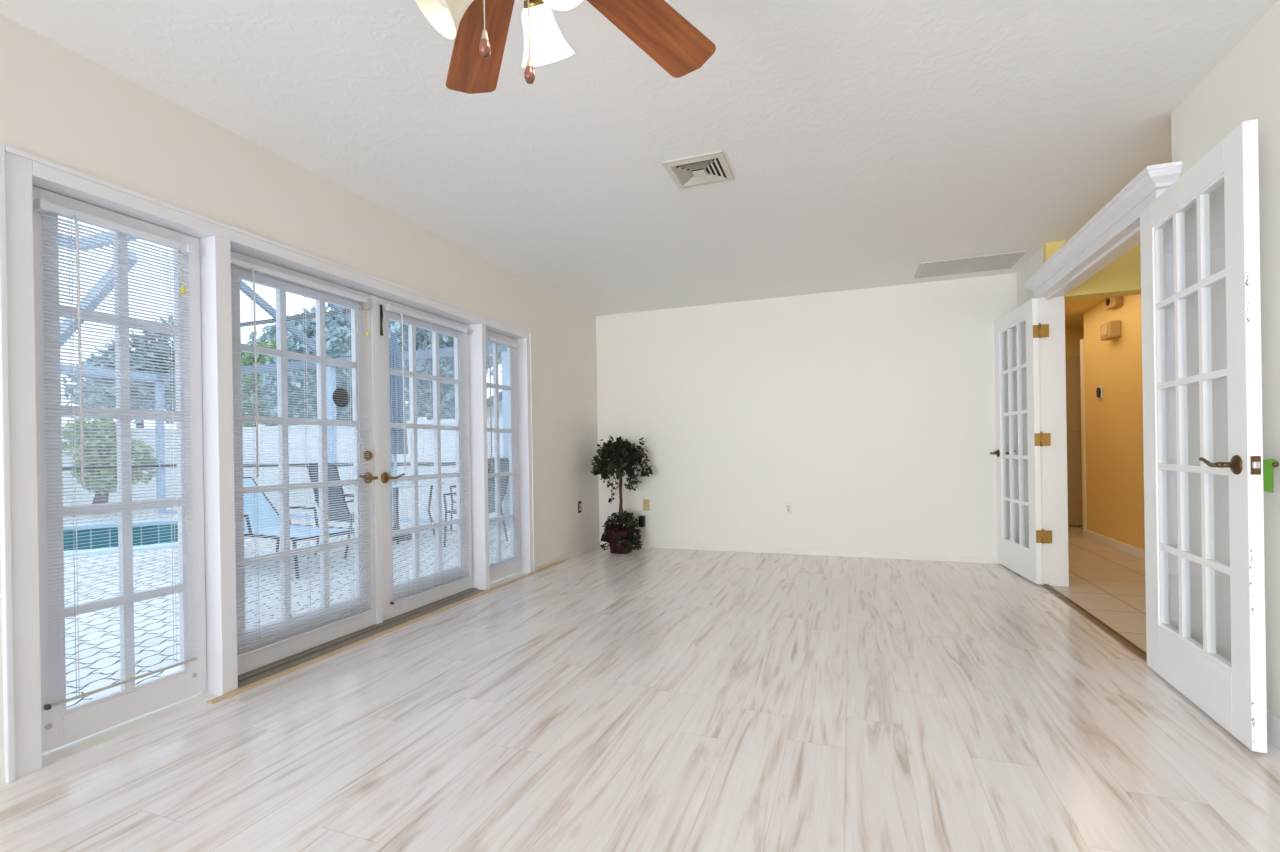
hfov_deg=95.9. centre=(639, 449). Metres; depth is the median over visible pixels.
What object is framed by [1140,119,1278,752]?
door
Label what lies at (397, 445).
patio umbrella
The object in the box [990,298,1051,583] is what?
door
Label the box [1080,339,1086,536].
trim
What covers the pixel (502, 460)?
patio chair
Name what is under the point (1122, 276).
ceiling
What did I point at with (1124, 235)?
trim
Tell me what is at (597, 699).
floor
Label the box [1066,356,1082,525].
door
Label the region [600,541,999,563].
baseboard
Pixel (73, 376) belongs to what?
tree
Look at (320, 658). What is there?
floor strip
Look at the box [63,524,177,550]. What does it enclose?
basin
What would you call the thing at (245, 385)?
tree
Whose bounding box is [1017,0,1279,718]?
wall
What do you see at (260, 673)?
threshold
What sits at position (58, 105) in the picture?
wall
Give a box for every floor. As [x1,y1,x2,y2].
[0,526,1279,851]
[63,502,510,707]
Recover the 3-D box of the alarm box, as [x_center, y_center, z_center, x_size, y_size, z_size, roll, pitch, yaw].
[4.408,-1.384,5.372,0.072,0.125,0.210,-1,0,20]
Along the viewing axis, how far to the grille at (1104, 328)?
5.43 m
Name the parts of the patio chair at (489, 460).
leg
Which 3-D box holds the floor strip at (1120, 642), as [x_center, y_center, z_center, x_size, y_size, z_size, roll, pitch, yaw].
[2.590,0.975,3.353,0.006,0.006,1.650,-1,0,20]
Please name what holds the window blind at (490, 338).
attached to the window at (506, 570)
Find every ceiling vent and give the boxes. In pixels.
[663,151,733,189]
[914,250,1026,277]
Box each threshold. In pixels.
[238,588,484,687]
[1043,584,1146,659]
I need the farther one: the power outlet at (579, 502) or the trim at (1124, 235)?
the power outlet at (579, 502)
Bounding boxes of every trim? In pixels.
[0,144,534,782]
[1022,161,1181,290]
[1034,188,1178,629]
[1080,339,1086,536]
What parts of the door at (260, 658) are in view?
handle, lever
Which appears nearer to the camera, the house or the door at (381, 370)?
the door at (381, 370)
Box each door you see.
[231,251,377,675]
[370,295,472,624]
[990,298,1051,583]
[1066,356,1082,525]
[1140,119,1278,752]
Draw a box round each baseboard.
[535,541,599,570]
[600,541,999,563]
[1085,530,1144,559]
[1267,711,1279,748]
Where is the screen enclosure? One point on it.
(451, 353)
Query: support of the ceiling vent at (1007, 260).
in the ceiling at (862, 143)
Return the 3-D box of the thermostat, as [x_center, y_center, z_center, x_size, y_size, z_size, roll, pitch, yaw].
[4.585,-0.566,5.762,0.030,0.120,0.090,-1,0,20]
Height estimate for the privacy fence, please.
1.860 m
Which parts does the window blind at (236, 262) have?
ladder cord, rail, ladder cord, ladder cord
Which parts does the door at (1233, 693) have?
lever, handle, latch plate, lever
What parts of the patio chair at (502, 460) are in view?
leg, frame, backrest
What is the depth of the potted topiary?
5.65 m
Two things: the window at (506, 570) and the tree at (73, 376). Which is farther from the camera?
the tree at (73, 376)
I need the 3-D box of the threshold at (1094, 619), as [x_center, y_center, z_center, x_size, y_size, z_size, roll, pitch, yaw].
[2.612,0.971,3.345,0.042,0.012,1.650,-1,0,20]
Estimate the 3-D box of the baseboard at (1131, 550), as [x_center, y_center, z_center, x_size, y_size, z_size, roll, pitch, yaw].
[4.351,0.906,5.036,0.015,0.085,2.400,-1,0,20]
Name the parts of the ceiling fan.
bulb, lamp shade, blade, pull chain, pull chain, lamp shade, lamp shade, blade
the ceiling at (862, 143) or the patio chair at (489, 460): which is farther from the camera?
the patio chair at (489, 460)
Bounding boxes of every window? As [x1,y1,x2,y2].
[32,186,206,752]
[486,330,520,582]
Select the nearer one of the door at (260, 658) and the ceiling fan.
the ceiling fan
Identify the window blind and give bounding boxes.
[34,198,196,709]
[231,257,372,657]
[384,304,470,604]
[486,335,519,569]
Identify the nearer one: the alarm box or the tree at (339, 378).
the alarm box
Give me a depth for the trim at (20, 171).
2.43 m
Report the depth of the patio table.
7.29 m
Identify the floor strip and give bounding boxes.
[207,560,564,703]
[1041,584,1146,662]
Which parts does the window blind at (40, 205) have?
ladder cord, rail, ladder cord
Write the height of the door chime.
0.150 m
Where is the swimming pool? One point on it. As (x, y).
(162, 525)
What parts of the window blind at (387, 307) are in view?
ladder cord, ladder cord, rail, ladder cord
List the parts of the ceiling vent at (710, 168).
plate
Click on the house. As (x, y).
(500, 396)
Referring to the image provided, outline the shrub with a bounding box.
[62,417,155,513]
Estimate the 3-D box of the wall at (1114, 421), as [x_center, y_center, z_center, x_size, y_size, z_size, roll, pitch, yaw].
[4.698,-0.258,5.402,2.420,2.400,3.660,-1,0,20]
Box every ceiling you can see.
[0,0,1278,315]
[1043,240,1140,300]
[1065,297,1105,328]
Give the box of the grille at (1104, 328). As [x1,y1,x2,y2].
[1101,325,1107,336]
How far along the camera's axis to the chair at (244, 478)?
6.03 m
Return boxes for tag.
[1263,459,1279,494]
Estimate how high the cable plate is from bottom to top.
0.116 m
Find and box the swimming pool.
[63,519,249,555]
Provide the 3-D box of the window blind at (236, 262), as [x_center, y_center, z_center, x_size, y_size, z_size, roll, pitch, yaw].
[-1.690,0.035,2.933,0.046,1.799,0.833,-1,0,20]
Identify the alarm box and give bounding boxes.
[1106,296,1122,309]
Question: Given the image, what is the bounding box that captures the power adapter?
[638,515,645,526]
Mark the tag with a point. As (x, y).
(1268, 485)
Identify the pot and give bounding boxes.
[607,526,634,553]
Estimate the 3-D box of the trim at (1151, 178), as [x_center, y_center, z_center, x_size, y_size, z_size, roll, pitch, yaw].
[2.589,-1.176,3.313,0.220,0.077,1.898,-1,0,20]
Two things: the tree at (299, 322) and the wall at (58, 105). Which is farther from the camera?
the tree at (299, 322)
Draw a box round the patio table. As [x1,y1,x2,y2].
[344,481,443,543]
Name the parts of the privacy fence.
panel, post, panel, post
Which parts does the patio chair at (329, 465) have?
backrest, frame, leg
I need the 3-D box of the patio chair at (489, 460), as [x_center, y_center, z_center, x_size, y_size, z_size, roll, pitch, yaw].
[-2.270,0.635,8.205,0.572,1.036,0.646,-1,0,40]
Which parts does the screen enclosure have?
chair rail, post, chair rail, post, rail, post, post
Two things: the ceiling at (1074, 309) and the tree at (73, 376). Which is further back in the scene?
the tree at (73, 376)
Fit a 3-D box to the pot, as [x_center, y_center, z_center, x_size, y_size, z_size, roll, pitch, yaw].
[-0.186,0.899,5.725,0.236,0.242,0.236,-1,0,20]
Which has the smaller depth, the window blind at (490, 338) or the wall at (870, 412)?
the window blind at (490, 338)
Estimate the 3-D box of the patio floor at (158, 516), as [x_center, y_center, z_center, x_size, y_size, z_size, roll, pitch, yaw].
[-8.356,1.248,7.977,15.850,0.001,26.000,-1,0,20]
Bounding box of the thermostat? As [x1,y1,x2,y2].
[1096,386,1102,398]
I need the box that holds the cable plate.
[643,499,649,510]
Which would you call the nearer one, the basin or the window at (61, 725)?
the window at (61, 725)
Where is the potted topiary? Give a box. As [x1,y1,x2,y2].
[590,436,652,553]
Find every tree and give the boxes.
[62,314,175,427]
[241,304,405,354]
[241,339,299,426]
[259,325,352,424]
[389,321,492,420]
[491,343,501,372]
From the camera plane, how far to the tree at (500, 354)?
13.56 m
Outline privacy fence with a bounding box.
[62,417,503,506]
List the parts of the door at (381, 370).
handle, lever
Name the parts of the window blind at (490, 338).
ladder cord, rail, ladder cord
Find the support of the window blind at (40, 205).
attached to the window at (61, 725)
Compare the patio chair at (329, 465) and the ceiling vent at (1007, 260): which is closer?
the ceiling vent at (1007, 260)
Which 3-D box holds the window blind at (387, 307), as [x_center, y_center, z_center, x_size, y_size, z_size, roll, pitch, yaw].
[-1.367,0.029,3.816,0.046,1.799,0.768,-1,0,20]
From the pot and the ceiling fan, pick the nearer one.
the ceiling fan
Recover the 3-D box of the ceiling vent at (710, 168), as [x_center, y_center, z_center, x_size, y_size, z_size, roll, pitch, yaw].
[0.304,-1.419,2.946,0.300,0.025,0.300,-1,0,20]
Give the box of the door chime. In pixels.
[1100,320,1120,340]
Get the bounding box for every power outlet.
[578,501,581,512]
[784,502,791,513]
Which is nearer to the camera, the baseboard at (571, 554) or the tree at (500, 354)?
the baseboard at (571, 554)
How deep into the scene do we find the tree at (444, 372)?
14.23 m
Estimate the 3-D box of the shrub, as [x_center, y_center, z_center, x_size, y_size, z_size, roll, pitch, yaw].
[-10.546,0.303,11.621,1.493,2.023,1.394,-1,0,-30]
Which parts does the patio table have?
leg, leg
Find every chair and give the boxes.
[243,477,354,579]
[307,463,353,557]
[443,459,508,546]
[450,457,507,530]
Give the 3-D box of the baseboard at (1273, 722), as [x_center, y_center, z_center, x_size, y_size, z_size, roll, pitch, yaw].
[1.117,0.957,-0.816,0.014,0.095,11.988,-1,0,20]
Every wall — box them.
[0,14,598,783]
[596,273,1018,558]
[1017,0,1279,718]
[1065,294,1144,549]
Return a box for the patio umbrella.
[389,326,411,540]
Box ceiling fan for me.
[415,0,715,93]
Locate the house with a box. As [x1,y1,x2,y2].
[487,392,502,417]
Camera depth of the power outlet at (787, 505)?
5.46 m
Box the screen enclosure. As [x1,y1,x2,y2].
[58,231,509,525]

